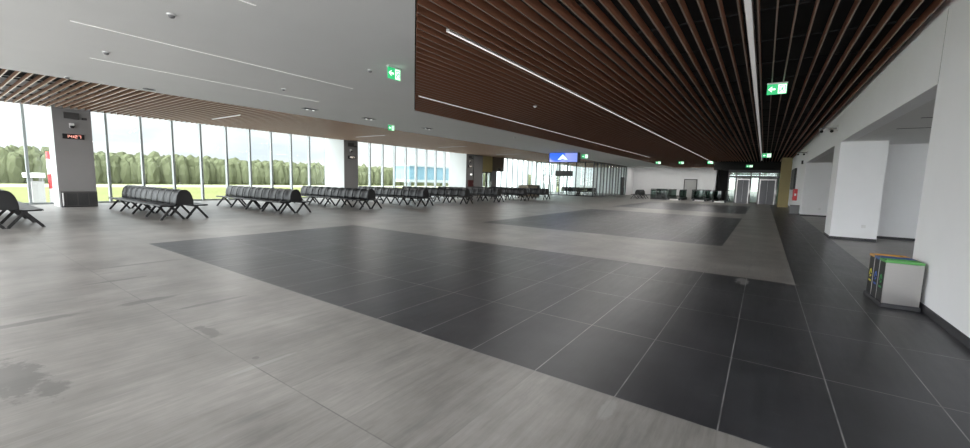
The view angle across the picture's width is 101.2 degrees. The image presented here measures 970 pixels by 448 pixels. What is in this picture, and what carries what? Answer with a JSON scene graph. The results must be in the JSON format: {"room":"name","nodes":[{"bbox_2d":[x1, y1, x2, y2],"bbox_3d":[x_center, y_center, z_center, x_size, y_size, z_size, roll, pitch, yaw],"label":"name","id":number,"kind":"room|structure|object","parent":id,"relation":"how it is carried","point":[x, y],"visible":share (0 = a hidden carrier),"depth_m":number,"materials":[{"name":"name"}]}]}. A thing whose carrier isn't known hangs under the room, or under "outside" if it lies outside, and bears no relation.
{"room":"airport terminal","nodes":[
{"label":"airport terminal","id":0,"kind":"room"},
{"bbox_2d":[0,76,116,105],"bbox_3d":[-0.322,-5.904,31.469,6.440,0.040,63.900,6,8,35],"label":"ceiling","id":1,"kind":"structure","parent":0,"point":[1,76],"depth_m":12.40,"materials":[{"name":"metal"}]},
{"bbox_2d":[0,0,672,167],"bbox_3d":[6.490,-5.144,26.823,24.060,0.100,64.000,6,8,35],"label":"ceiling","id":2,"kind":"structure","parent":0,"point":[336,42],"depth_m":8.76,"materials":[{"name":"paint"}]},
{"bbox_2d":[166,13,176,18],"bbox_3d":[-4.625,-3.063,5.879,0.124,0.055,0.122,6,8,35],"label":"smoke detector","id":3,"kind":"object","parent":2,"relation":"attached to","point":[170,15],"visible":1,"depth_m":5.85,"materials":[{"name":"white plastic"}]},
{"bbox_2d":[92,58,317,101],"bbox_3d":[-6.706,-3.637,10.371,0.050,0.004,5.200,6,8,35],"label":"recessed light","id":4,"kind":"object","parent":2,"relation":"in","point":[92,58],"visible":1,"depth_m":9.81,"materials":[{"name":"white plastic"}]},
{"bbox_2d":[69,20,352,88],"bbox_3d":[-4.986,-3.371,8.363,0.050,0.004,5.250,6,8,35],"label":"recessed light","id":5,"kind":"object","parent":2,"relation":"in","point":[69,20],"visible":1,"depth_m":7.57,"materials":[{"name":"white plastic"}]},
{"bbox_2d":[213,114,240,119],"bbox_3d":[-10.760,-4.467,16.506,2.500,0.104,0.070,6,8,35],"label":"ceiling light","id":6,"kind":"object","parent":2,"relation":"attached to","point":[240,114],"visible":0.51,"depth_m":16.42,"materials":[{"name":"white plastic"}]},
{"bbox_2d":[388,124,394,130],"bbox_3d":[-4.103,-4.218,17.434,0.060,0.250,0.360,6,8,35],"label":"exit sign","id":7,"kind":"object","parent":2,"relation":"hanging from","point":[390,127],"visible":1,"depth_m":17.42,"materials":[{"name":"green plastic"}]},
{"bbox_2d":[386,65,400,80],"bbox_3d":[-1.909,-3.163,8.362,0.060,0.255,0.360,6,8,35],"label":"exit sign","id":8,"kind":"object","parent":2,"relation":"hanging from","point":[394,73],"visible":1,"depth_m":8.34,"materials":[{"name":"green plastic"}]},
{"bbox_2d":[549,152,579,162],"bbox_3d":[6.159,-5.176,30.980,2.440,0.760,0.426,6,8,35],"label":"screen","id":9,"kind":"object","parent":2,"relation":"hanging from","point":[553,157],"visible":1,"depth_m":30.78,"materials":[{"name":"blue plastic"}]},
{"bbox_2d":[0,0,917,159],"bbox_3d":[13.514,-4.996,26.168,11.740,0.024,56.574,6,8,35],"label":"ceiling","id":10,"kind":"structure","parent":0,"point":[596,1],"depth_m":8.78,"materials":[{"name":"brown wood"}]},
{"bbox_2d":[0,75,365,142],"bbox_3d":[-3.378,-6.582,33.611,0.030,0.920,64.000,6,8,35],"label":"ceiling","id":11,"kind":"structure","parent":10,"relation":"attached to","point":[2,79],"depth_m":14.54,"materials":[{"name":"white paint"}]},
{"bbox_2d":[419,96,646,156],"bbox_3d":[6.048,-4.705,22.519,0.070,0.149,27.600,6,8,35],"label":"ceiling light","id":12,"kind":"object","parent":10,"relation":"attached to","point":[419,96],"visible":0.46,"depth_m":15.11,"materials":[{"name":"white plastic"}]},
{"bbox_2d":[446,28,709,160],"bbox_3d":[10.009,-4.473,21.355,0.060,0.149,37.000,6,8,35],"label":"ceiling light","id":13,"kind":"object","parent":10,"relation":"attached to","point":[449,31],"visible":0.43,"depth_m":8.65,"materials":[{"name":"white plastic"}]},
{"bbox_2d":[744,0,762,160],"bbox_3d":[12.072,-3.996,17.503,0.080,0.149,41.000,6,8,35],"label":"ceiling light","id":14,"kind":"object","parent":10,"relation":"attached to","point":[748,4],"visible":1,"depth_m":6.96,"materials":[{"name":"white plastic"}]},
{"bbox_2d":[0,192,969,447],"bbox_3d":[7.423,-1.117,26.659,30.650,0.300,64.200,6,8,35],"label":"floor","id":15,"kind":"structure","parent":0,"point":[559,321],"depth_m":3.87,"materials":[{"name":"grey tile"}]},
{"bbox_2d":[0,189,45,228],"bbox_3d":[-13.617,-0.566,10.978,5.492,0.920,1.270,6,8,35],"label":"bench","id":16,"kind":"object","parent":15,"relation":"on","point":[8,201],"visible":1,"depth_m":9.64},
{"bbox_2d":[19,103,53,204],"bbox_3d":[-17.972,-3.138,16.314,0.220,4.640,1.210,6,8,35],"label":"window","id":17,"kind":"structure","parent":15,"relation":"on","point":[20,105],"depth_m":15.85,"materials":[{"name":"metal"}]},
{"bbox_2d":[45,81,96,206],"bbox_3d":[-16.402,-3.070,15.789,1.100,4.700,1.060,6,8,35],"label":"column","id":18,"kind":"structure","parent":15,"relation":"on","point":[71,160],"depth_m":15.46,"materials":[{"name":"white paint"}]},
{"bbox_2d":[63,112,78,119],"bbox_3d":[-15.910,-4.162,15.320,0.056,0.240,0.420,6,8,35],"label":"ventilation grille","id":19,"kind":"object","parent":18,"relation":"attached to","point":[68,115],"visible":1,"depth_m":15.29,"materials":[{"name":"grey metal"}]},
{"bbox_2d":[62,133,84,139],"bbox_3d":[-15.925,-3.378,15.414,0.065,0.190,0.600,6,8,35],"label":"digital clock","id":20,"kind":"object","parent":18,"relation":"attached to","point":[64,136],"visible":1,"depth_m":15.38,"materials":[{"name":"black plastic"}]},
{"bbox_2d":[59,191,97,206],"bbox_3d":[-15.910,-0.976,15.628,0.220,0.600,1.030,6,8,35],"label":"column base","id":21,"kind":"object","parent":15,"relation":"on","point":[67,198],"visible":0.99,"depth_m":15.57,"materials":[{"name":"metal"}]},
{"bbox_2d":[102,113,126,202],"bbox_3d":[-16.587,-3.318,18.290,0.220,4.640,1.210,6,8,35],"label":"window","id":22,"kind":"structure","parent":15,"relation":"on","point":[104,114],"depth_m":17.81,"materials":[{"name":"metal"}]},
{"bbox_2d":[137,117,145,185],"bbox_3d":[-15.894,-3.409,19.278,0.220,4.640,1.210,6,8,35],"label":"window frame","id":23,"kind":"structure","parent":15,"relation":"on","point":[139,118],"depth_m":18.76,"materials":[{"name":"metal"}]},
{"bbox_2d":[108,185,208,220],"bbox_3d":[-11.556,-0.834,13.917,5.492,0.920,1.270,6,8,35],"label":"bench","id":24,"kind":"object","parent":15,"relation":"on","point":[158,197],"visible":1,"depth_m":13.11,"materials":[{"name":"black metal"}]},
{"bbox_2d":[169,120,201,200],"bbox_3d":[-15.201,-3.498,20.266,0.220,4.640,1.210,6,8,35],"label":"window","id":25,"kind":"structure","parent":15,"relation":"on","point":[170,122],"depth_m":19.77,"materials":[{"name":"metal"}]},
{"bbox_2d":[198,124,224,200],"bbox_3d":[-14.509,-3.589,21.254,0.220,4.640,1.210,6,8,35],"label":"window","id":26,"kind":"structure","parent":15,"relation":"on","point":[199,125],"depth_m":20.80,"materials":[{"name":"metal"}]},
{"bbox_2d":[223,126,243,199],"bbox_3d":[-13.816,-3.679,22.242,0.220,4.640,1.210,6,8,35],"label":"window","id":27,"kind":"structure","parent":15,"relation":"on","point":[224,128],"depth_m":21.74,"materials":[{"name":"metal"}]},
{"bbox_2d":[247,129,251,186],"bbox_3d":[-13.123,-3.769,23.230,0.220,4.640,1.210,6,8,35],"label":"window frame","id":28,"kind":"structure","parent":15,"relation":"on","point":[248,130],"depth_m":22.71,"materials":[{"name":"metal"}]},
{"bbox_2d":[216,185,310,213],"bbox_3d":[-9.495,-1.102,16.857,5.492,0.920,1.270,6,8,35],"label":"bench","id":29,"kind":"object","parent":15,"relation":"on","point":[254,194],"visible":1,"depth_m":16.26,"materials":[{"name":"black metal"}]},
{"bbox_2d":[269,132,273,187],"bbox_3d":[-12.430,-3.859,24.218,0.220,4.640,1.210,6,8,35],"label":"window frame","id":30,"kind":"structure","parent":15,"relation":"on","point":[270,133],"depth_m":23.72,"materials":[{"name":"metal"}]},
{"bbox_2d":[289,134,307,197],"bbox_3d":[-11.738,-3.949,25.206,0.220,4.640,1.210,6,8,35],"label":"window","id":31,"kind":"structure","parent":15,"relation":"on","point":[290,135],"depth_m":24.72,"materials":[{"name":"metal"}]},
{"bbox_2d":[307,136,318,197],"bbox_3d":[-11.045,-4.039,26.194,0.220,4.640,1.210,6,8,35],"label":"window","id":32,"kind":"structure","parent":15,"relation":"on","point":[308,137],"depth_m":25.69,"materials":[{"name":"metal"}]},
{"bbox_2d":[324,138,325,186],"bbox_3d":[-10.352,-4.129,27.182,0.220,4.640,1.210,6,8,35],"label":"window","id":33,"kind":"structure","parent":15,"relation":"on","point":[324,138],"depth_m":26.71,"materials":[{"name":"metal"}]},
{"bbox_2d":[294,186,381,209],"bbox_3d":[-7.434,-1.370,19.796,5.492,0.920,1.270,6,8,35],"label":"bench","id":34,"kind":"object","parent":15,"relation":"on","point":[347,194],"visible":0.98,"depth_m":19.26,"materials":[{"name":"black metal"}]},
{"bbox_2d":[325,138,357,187],"bbox_3d":[-9.521,-4.054,26.428,2.050,4.700,1.060,6,8,35],"label":"column","id":35,"kind":"structure","parent":15,"relation":"on","point":[341,171],"depth_m":25.93,"materials":[{"name":"white paint"}]},
{"bbox_2d":[368,143,377,196],"bbox_3d":[-8.274,-4.399,30.146,0.220,4.640,1.210,6,8,35],"label":"window","id":36,"kind":"structure","parent":15,"relation":"on","point":[369,144],"depth_m":29.64,"materials":[{"name":"glass"}]},
{"bbox_2d":[381,144,383,186],"bbox_3d":[-7.581,-4.489,31.134,0.220,4.640,1.210,6,8,35],"label":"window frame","id":37,"kind":"structure","parent":15,"relation":"on","point":[382,146],"depth_m":30.63,"materials":[{"name":"metal"}]},
{"bbox_2d":[352,186,433,206],"bbox_3d":[-5.373,-1.638,22.736,5.492,0.920,1.270,6,8,35],"label":"bench","id":38,"kind":"object","parent":15,"relation":"on","point":[386,192],"visible":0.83,"depth_m":21.97,"materials":[{"name":"black metal"}]},
{"bbox_2d":[393,146,395,187],"bbox_3d":[-6.889,-4.579,32.122,0.220,4.640,1.210,6,8,35],"label":"window","id":39,"kind":"structure","parent":15,"relation":"on","point":[394,147],"depth_m":31.62,"materials":[{"name":"metal"}]},
{"bbox_2d":[404,147,406,185],"bbox_3d":[-6.196,-4.669,33.110,0.220,4.640,1.210,6,8,35],"label":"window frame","id":40,"kind":"structure","parent":15,"relation":"on","point":[405,148],"depth_m":32.60,"materials":[{"name":"metal"}]},
{"bbox_2d":[415,148,416,186],"bbox_3d":[-5.503,-4.759,34.098,0.220,4.640,1.210,6,8,35],"label":"window","id":41,"kind":"structure","parent":15,"relation":"on","point":[415,148],"depth_m":33.58,"materials":[{"name":"glass"}]},
{"bbox_2d":[425,149,426,186],"bbox_3d":[-4.810,-4.849,35.086,0.220,4.640,1.210,6,8,35],"label":"window","id":42,"kind":"structure","parent":15,"relation":"on","point":[425,149],"depth_m":34.56,"materials":[{"name":"glass"}]},
{"bbox_2d":[397,186,472,203],"bbox_3d":[-3.312,-1.906,25.675,5.492,0.920,1.270,6,8,35],"label":"bench","id":43,"kind":"object","parent":15,"relation":"on","point":[443,192],"visible":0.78,"depth_m":24.79,"materials":[{"name":"black metal"}]},
{"bbox_2d":[434,151,436,187],"bbox_3d":[-4.118,-4.939,36.074,0.220,4.640,1.210,6,8,35],"label":"window","id":44,"kind":"structure","parent":15,"relation":"on","point":[435,152],"depth_m":35.56,"materials":[{"name":"glass"}]},
{"bbox_2d":[443,151,445,185],"bbox_3d":[-3.425,-5.029,37.062,0.220,4.640,1.210,6,8,35],"label":"window","id":45,"kind":"structure","parent":15,"relation":"on","point":[444,153],"depth_m":36.53,"materials":[{"name":"glass"}]},
{"bbox_2d":[449,152,473,195],"bbox_3d":[-2.221,-5.003,36.839,2.050,4.700,1.060,6,8,35],"label":"column","id":46,"kind":"structure","parent":15,"relation":"on","point":[459,171],"depth_m":36.34,"materials":[{"name":"white paint"}]},
{"bbox_2d":[468,180,473,186],"bbox_3d":[-1.298,-3.707,36.432,0.150,0.620,0.720,6,8,35],"label":"cabinet","id":47,"kind":"object","parent":46,"relation":"attached to","point":[470,182],"visible":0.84,"depth_m":36.33,"materials":[{"name":"red metal"}]},
{"bbox_2d":[433,186,503,201],"bbox_3d":[-1.251,-2.174,28.615,5.492,0.920,1.270,6,8,35],"label":"bench","id":48,"kind":"object","parent":15,"relation":"on","point":[493,192],"visible":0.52,"depth_m":27.66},
{"bbox_2d":[473,155,503,195],"bbox_3d":[-0.335,-4.767,39.450,1.920,3.760,5.150,6,8,35],"label":"entrance vestibule","id":49,"kind":"object","parent":15,"relation":"on","point":[481,164],"visible":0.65,"depth_m":38.50,"materials":[{"name":"grey paint"}]},
{"bbox_2d":[487,173,489,186],"bbox_3d":[0.731,-5.569,42.990,0.220,4.640,1.210,6,8,35],"label":"window","id":50,"kind":"structure","parent":15,"relation":"on","point":[488,182],"depth_m":42.58,"materials":[{"name":"glass"}]},
{"bbox_2d":[467,186,528,200],"bbox_3d":[0.810,-2.441,31.554,5.492,0.920,1.270,6,8,35],"label":"bench","id":51,"kind":"object","parent":15,"relation":"on","point":[504,191],"visible":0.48,"depth_m":30.43,"materials":[{"name":"black metal"}]},
{"bbox_2d":[496,172,499,186],"bbox_3d":[1.424,-5.660,43.978,0.220,4.640,1.210,6,8,35],"label":"window","id":52,"kind":"structure","parent":15,"relation":"on","point":[498,173],"depth_m":44.27,"materials":[{"name":"glass"}]},
{"bbox_2d":[500,158,506,186],"bbox_3d":[2.117,-5.750,44.966,0.220,4.640,1.210,6,8,35],"label":"window","id":53,"kind":"structure","parent":15,"relation":"on","point":[502,174],"depth_m":45.10,"materials":[{"name":"glass"}]},
{"bbox_2d":[506,159,511,186],"bbox_3d":[2.810,-5.840,45.954,0.220,4.640,1.210,6,8,35],"label":"window","id":54,"kind":"structure","parent":15,"relation":"on","point":[509,161],"depth_m":45.97,"materials":[{"name":"glass"}]},
{"bbox_2d":[511,159,516,186],"bbox_3d":[3.502,-5.930,46.941,0.220,4.640,1.210,6,8,35],"label":"window","id":55,"kind":"structure","parent":15,"relation":"on","point":[514,162],"depth_m":46.96,"materials":[{"name":"glass"}]},
{"bbox_2d":[516,160,521,186],"bbox_3d":[4.195,-6.020,47.929,0.220,4.640,1.210,6,8,35],"label":"window","id":56,"kind":"structure","parent":15,"relation":"on","point":[519,162],"depth_m":47.92,"materials":[{"name":"glass"}]},
{"bbox_2d":[492,186,550,199],"bbox_3d":[2.923,-2.716,34.567,5.492,0.920,1.270,6,8,35],"label":"bench","id":57,"kind":"object","parent":15,"relation":"on","point":[535,191],"visible":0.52,"depth_m":33.46,"materials":[{"name":"black metal"}]},
{"bbox_2d":[522,160,526,184],"bbox_3d":[4.888,-6.110,48.917,0.220,4.640,1.210,6,8,35],"label":"window","id":58,"kind":"structure","parent":15,"relation":"on","point":[524,163],"depth_m":48.93,"materials":[{"name":"glass"}]},
{"bbox_2d":[526,161,528,184],"bbox_3d":[5.580,-6.200,49.906,0.220,4.640,1.210,6,8,35],"label":"window","id":59,"kind":"structure","parent":15,"relation":"on","point":[527,161],"depth_m":49.34,"materials":[{"name":"glass"}]},
{"bbox_2d":[518,184,539,195],"bbox_3d":[4.524,-3.475,40.950,1.200,1.120,2.670,6,8,35],"label":"countertop","id":60,"kind":"structure","parent":15,"relation":"on","point":[520,186],"depth_m":40.09,"materials":[{"name":"beige laminate"}]},
{"bbox_2d":[531,162,535,184],"bbox_3d":[6.273,-6.290,50.894,0.220,4.640,1.210,6,8,35],"label":"window","id":61,"kind":"structure","parent":15,"relation":"on","point":[533,164],"depth_m":50.69,"materials":[{"name":"glass"}]},
{"bbox_2d":[536,163,540,184],"bbox_3d":[6.966,-6.380,51.882,0.220,4.640,1.210,6,8,35],"label":"window","id":62,"kind":"structure","parent":15,"relation":"on","point":[538,164],"depth_m":51.94,"materials":[{"name":"glass"}]},
{"bbox_2d":[540,163,544,187],"bbox_3d":[7.659,-6.470,52.870,0.220,4.640,1.210,6,8,35],"label":"window","id":63,"kind":"structure","parent":15,"relation":"on","point":[541,169],"depth_m":52.66,"materials":[{"name":"glass"}]},
{"bbox_2d":[544,163,548,188],"bbox_3d":[8.351,-6.560,53.858,0.220,4.640,1.210,6,8,35],"label":"window","id":64,"kind":"structure","parent":15,"relation":"on","point":[546,164],"depth_m":53.89,"materials":[{"name":"glass"}]},
{"bbox_2d":[548,164,552,192],"bbox_3d":[9.044,-6.650,54.846,0.220,4.640,1.210,6,8,35],"label":"window","id":65,"kind":"structure","parent":15,"relation":"on","point":[549,173],"depth_m":54.74,"materials":[{"name":"glass"}]},
{"bbox_2d":[552,164,555,192],"bbox_3d":[9.737,-6.740,55.833,0.220,4.640,1.210,6,8,35],"label":"window","id":66,"kind":"structure","parent":15,"relation":"on","point":[554,165],"depth_m":55.85,"materials":[{"name":"glass"}]},
{"bbox_2d":[555,164,557,191],"bbox_3d":[10.430,-6.830,56.821,0.220,4.640,1.210,6,8,35],"label":"window","id":67,"kind":"structure","parent":15,"relation":"on","point":[556,164],"depth_m":56.35,"materials":[{"name":"glass"}]},
{"bbox_2d":[559,165,563,191],"bbox_3d":[11.122,-6.920,57.809,0.220,4.640,1.210,6,8,35],"label":"window","id":68,"kind":"structure","parent":15,"relation":"on","point":[561,166],"depth_m":57.89,"materials":[{"name":"glass"}]},
{"bbox_2d":[562,165,566,191],"bbox_3d":[11.815,-7.010,58.797,0.220,4.640,1.210,6,8,35],"label":"window","id":69,"kind":"structure","parent":15,"relation":"on","point":[564,166],"depth_m":58.83,"materials":[{"name":"glass"}]},
{"bbox_2d":[566,166,569,191],"bbox_3d":[12.508,-7.100,59.785,0.220,4.640,1.210,6,8,35],"label":"window","id":70,"kind":"structure","parent":15,"relation":"on","point":[567,166],"depth_m":59.99,"materials":[{"name":"glass"}]},
{"bbox_2d":[560,187,579,193],"bbox_3d":[10.444,-4.088,48.886,2.192,0.920,1.270,6,8,35],"label":"bench","id":71,"kind":"object","parent":15,"relation":"on","point":[572,189],"visible":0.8,"depth_m":48.80,"materials":[{"name":"black metal"}]},
{"bbox_2d":[576,187,597,195],"bbox_3d":[12.067,-3.842,47.036,2.192,0.920,1.270,6,8,35],"label":"bench","id":72,"kind":"object","parent":15,"relation":"on","point":[580,189],"visible":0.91,"depth_m":46.93,"materials":[{"name":"black metal"}]},
{"bbox_2d":[630,190,648,198],"bbox_3d":[15.897,-3.065,40.870,1.270,0.920,2.192,6,8,35],"label":"bench","id":73,"kind":"object","parent":15,"relation":"on","point":[639,193],"visible":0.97,"depth_m":40.49,"materials":[{"name":"black metal"}]},
{"bbox_2d":[650,189,667,199],"bbox_3d":[17.505,-3.008,40.115,1.560,1.055,0.120,6,8,35],"label":"guardrail","id":74,"kind":"object","parent":15,"relation":"on","point":[655,194],"visible":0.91,"depth_m":40.09,"materials":[{"name":"clear glass"}]},
{"bbox_2d":[667,189,686,200],"bbox_3d":[19.597,-3.008,40.669,1.240,1.045,5.100,6,8,35],"label":"escalator","id":75,"kind":"object","parent":15,"relation":"on","point":[672,192],"visible":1,"depth_m":40.57,"materials":[{"name":"clear glass"}]},
{"bbox_2d":[692,190,710,201],"bbox_3d":[21.571,-2.846,39.667,1.240,1.045,5.100,6,8,35],"label":"escalator","id":76,"kind":"object","parent":15,"relation":"on","point":[696,193],"visible":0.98,"depth_m":39.46,"materials":[{"name":"black metal"}]},
{"bbox_2d":[691,189,721,199],"bbox_3d":[23.702,-3.119,42.618,2.860,1.055,0.120,6,8,35],"label":"guardrail","id":77,"kind":"object","parent":15,"relation":"on","point":[702,193],"visible":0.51,"depth_m":42.41,"materials":[{"name":"clear glass"}]},
{"bbox_2d":[711,191,729,202],"bbox_3d":[22.376,-2.618,37.776,1.240,1.045,5.100,6,8,35],"label":"escalator","id":78,"kind":"object","parent":15,"relation":"on","point":[715,193],"visible":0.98,"depth_m":36.91,"materials":[{"name":"black metal"}]},
{"bbox_2d":[726,170,780,204],"bbox_3d":[25.155,-3.462,37.171,4.100,3.000,4.180,6,8,35],"label":"enclosure","id":79,"kind":"object","parent":15,"relation":"on","point":[754,176],"visible":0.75,"depth_m":37.86,"materials":[{"name":"glass"}]},
{"bbox_2d":[735,179,749,202],"bbox_3d":[23.311,-2.979,35.997,1.070,2.200,0.160,6,8,35],"label":"door","id":80,"kind":"structure","parent":79,"relation":"attached to","point":[743,184],"depth_m":36.02,"materials":[{"name":"silver metal"}]},
{"bbox_2d":[758,179,776,204],"bbox_3d":[24.803,-2.827,34.965,1.250,2.200,0.160,6,8,35],"label":"door","id":81,"kind":"structure","parent":79,"relation":"attached to","point":[770,191],"depth_m":34.98,"materials":[{"name":"silver metal"}]},
{"bbox_2d":[777,157,792,206],"bbox_3d":[22.877,-3.162,30.395,0.660,3.760,0.300,6,8,35],"label":"panel","id":82,"kind":"object","parent":15,"relation":"on","point":[786,164],"visible":0.93,"depth_m":30.27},
{"bbox_2d":[789,205,798,214],"bbox_3d":[17.563,-0.816,22.638,0.420,0.510,0.720,6,8,35],"label":"trash bin","id":83,"kind":"object","parent":15,"relation":"on","point":[793,209],"depth_m":22.35,"materials":[{"name":"grey metal"}]},
{"bbox_2d":[864,253,924,311],"bbox_3d":[5.321,0.733,5.197,0.360,0.590,0.730,5,7,31],"label":"recycling bin","id":84,"kind":"object","parent":15,"relation":"on","point":[893,281],"visible":1,"depth_m":4.95,"materials":[{"name":"silver metal"}]},
{"bbox_2d":[535,162,594,196],"bbox_3d":[8.847,-5.134,45.012,7.070,3.760,0.160,6,8,35],"label":"glass wall","id":85,"kind":"structure","parent":0,"point":[559,173],"depth_m":44.87,"materials":[{"name":"glass"}]},
{"bbox_2d":[592,162,626,196],"bbox_3d":[16.209,-5.425,49.438,0.120,3.760,15.790,6,8,35],"label":"glass wall","id":86,"kind":"structure","parent":0,"point":[595,162],"depth_m":47.46,"materials":[{"name":"grey glass"}]},
{"bbox_2d":[620,177,624,194],"bbox_3d":[17.791,-4.875,51.501,0.085,2.300,1.200,6,8,35],"label":"door","id":87,"kind":"structure","parent":86,"relation":"in","point":[622,178],"depth_m":51.47,"materials":[{"name":"metal"}]},
{"bbox_2d":[625,167,633,194],"bbox_3d":[19.750,-5.881,54.445,0.150,3.760,3.400,6,8,35],"label":"wall","id":88,"kind":"structure","parent":0,"point":[630,170],"depth_m":54.29,"materials":[{"name":"white paint"}]},
{"bbox_2d":[571,166,716,195],"bbox_3d":[21.588,-6.414,55.435,20.050,4.700,0.200,6,8,35],"label":"wall","id":89,"kind":"structure","parent":0,"point":[646,179],"depth_m":54.49,"materials":[{"name":"white paint"}]},
{"bbox_2d":[569,166,571,191],"bbox_3d":[13.201,-7.190,60.773,0.220,4.640,1.210,6,8,35],"label":"window","id":90,"kind":"structure","parent":89,"relation":"in","point":[570,179],"depth_m":60.49,"materials":[{"name":"glass"}]},
{"bbox_2d":[683,179,697,196],"bbox_3d":[26.693,-4.676,51.827,1.550,2.300,0.085,6,8,35],"label":"door","id":91,"kind":"structure","parent":89,"relation":"in","point":[689,184],"depth_m":51.84,"materials":[{"name":"metal"}]},
{"bbox_2d":[415,0,944,167],"bbox_3d":[12.778,-4.816,25.152,11.601,0.140,59.538,6,8,35],"label":"ceiling slats","id":92,"kind":"structure","parent":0,"point":[450,69],"depth_m":8.73,"materials":[{"name":"brown wood"}]},
{"bbox_2d":[762,153,771,157],"bbox_3d":[18.908,-4.611,26.738,0.520,0.290,0.060,6,8,35],"label":"exit sign","id":93,"kind":"object","parent":92,"relation":"hanging from","point":[764,155],"visible":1,"depth_m":26.74,"materials":[{"name":"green plastic"}]},
{"bbox_2d":[767,81,787,94],"bbox_3d":[6.479,-3.007,8.838,0.380,0.250,0.060,6,8,35],"label":"exit sign","id":94,"kind":"object","parent":92,"relation":"hanging from","point":[778,87],"visible":1,"depth_m":8.82,"materials":[{"name":"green plastic"}]},
{"bbox_2d":[715,170,718,189],"bbox_3d":[27.211,-5.227,45.967,0.200,4.700,9.000,6,8,35],"label":"wall","id":95,"kind":"structure","parent":0,"point":[716,183],"depth_m":42.30,"materials":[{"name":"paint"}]},
{"bbox_2d":[716,170,731,199],"bbox_3d":[27.093,-4.654,40.713,5.960,4.700,0.200,6,8,35],"label":"wall","id":96,"kind":"structure","parent":0,"point":[722,180],"depth_m":42.00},
{"bbox_2d":[714,151,791,169],"bbox_3d":[24.302,-5.763,36.384,5.810,1.700,0.100,6,8,35],"label":"wall","id":97,"kind":"structure","parent":0,"point":[767,164],"depth_m":36.30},
{"bbox_2d":[806,163,832,215],"bbox_3d":[18.947,-1.671,20.120,4.040,2.830,0.200,6,8,35],"label":"wall","id":98,"kind":"structure","parent":0,"point":[820,178],"depth_m":20.94,"materials":[{"name":"white paint"}]},
{"bbox_2d":[824,141,889,238],"bbox_3d":[11.046,-0.980,11.914,1.010,2.830,1.250,6,8,35],"label":"wall pillar","id":99,"kind":"structure","parent":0,"point":[858,167],"depth_m":11.42,"materials":[{"name":"white paint"}]},
{"bbox_2d":[791,0,945,156],"bbox_3d":[19.077,-4.972,23.831,0.007,0.810,54.300,6,8,35],"label":"lining","id":100,"kind":"object","parent":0,"point":[905,5],"visible":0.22,"depth_m":8.32,"materials":[{"name":"brown wood"}]},
{"bbox_2d":[812,98,935,162],"bbox_3d":[12.144,-2.237,10.203,4.040,0.100,23.700,6,8,35],"label":"ceiling","id":101,"kind":"structure","parent":0,"point":[919,134],"depth_m":9.15,"materials":[{"name":"white paint"}]},
{"bbox_2d":[788,0,969,337],"bbox_3d":[19.160,-3.032,24.011,0.250,4.700,54.400,6,8,35],"label":"wall","id":102,"kind":"structure","parent":0,"point":[942,239],"depth_m":4.90,"materials":[{"name":"white paint"}]},
{"bbox_2d":[790,168,796,189],"bbox_3d":[21.976,-3.177,28.392,0.128,1.460,3.800,6,8,35],"label":"wall display","id":103,"kind":"object","parent":102,"relation":"attached to","point":[794,171],"visible":0.89,"depth_m":27.16,"materials":[{"name":"black plastic"}]},
{"bbox_2d":[792,189,797,200],"bbox_3d":[19.389,-1.835,24.939,0.219,0.710,0.820,6,8,35],"label":"fire extinguisher cabinet","id":104,"kind":"object","parent":102,"relation":"attached to","point":[795,191],"visible":1,"depth_m":24.61,"materials":[{"name":"red metal"}]},
{"bbox_2d":[819,125,838,132],"bbox_3d":[10.659,-2.931,12.354,0.451,0.227,0.305,6,8,35],"label":"camera","id":105,"kind":"object","parent":102,"relation":"attached to","point":[831,130],"visible":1,"depth_m":12.31,"materials":[{"name":"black plastic"}]},
{"bbox_2d":[788,206,969,348],"bbox_3d":[20.750,-0.573,23.120,4.302,0.090,54.400,6,8,35],"label":"baseboard","id":106,"kind":"structure","parent":102,"relation":"attached to","point":[965,340],"depth_m":4.57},
{"bbox_2d":[938,8,948,81],"bbox_3d":[5.803,-2.256,5.042,0.004,0.930,0.015,6,8,35],"label":"trim","id":107,"kind":"structure","parent":102,"relation":"attached to","point":[948,8],"depth_m":5.04,"materials":[{"name":"grey metal"}]},
{"bbox_2d":[877,144,928,238],"bbox_3d":[13.219,-0.854,11.290,3.280,2.830,0.200,6,8,35],"label":"wall","id":108,"kind":"structure","parent":0,"point":[906,163],"depth_m":11.77,"materials":[{"name":"white paint"}]},
{"label":"outside","id":109,"kind":"structure","parent":0,"visible":0},
{"bbox_2d":[0,183,557,202],"bbox_3d":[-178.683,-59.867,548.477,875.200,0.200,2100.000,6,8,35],"label":"ground","id":110,"kind":"structure","parent":109,"point":[19,190],"depth_m":111.94,"materials":[{"name":"green plant"}]},
{"bbox_2d":[22,173,45,202],"bbox_3d":[-30.159,-1.142,26.792,1.600,4.550,0.850,6,8,35],"label":"booth","id":111,"kind":"object","parent":110,"relation":"on","point":[38,187],"visible":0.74,"depth_m":26.36,"materials":[{"name":"grey metal"}]},
{"bbox_2d":[46,152,53,201],"bbox_3d":[-29.860,-1.927,27.460,0.280,6.020,0.273,6,8,35],"label":"mast","id":112,"kind":"object","parent":110,"relation":"on","point":[47,153],"visible":0.42,"depth_m":27.25,"materials":[{"name":"red metal"}]},
{"bbox_2d":[0,145,558,185],"bbox_3d":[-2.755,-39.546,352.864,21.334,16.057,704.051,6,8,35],"label":"forest","id":113,"kind":"object","parent":110,"relation":"on","point":[125,168],"visible":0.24,"depth_m":163.89,"materials":[{"name":"green plant"}]},
{"bbox_2d":[396,165,448,186],"bbox_3d":[-9.188,-5.743,63.480,3.400,6.800,11.200,6,8,35],"label":"bridge","id":114,"kind":"structure","parent":110,"relation":"on","point":[399,168],"depth_m":59.95,"materials":[{"name":"blue glass"}]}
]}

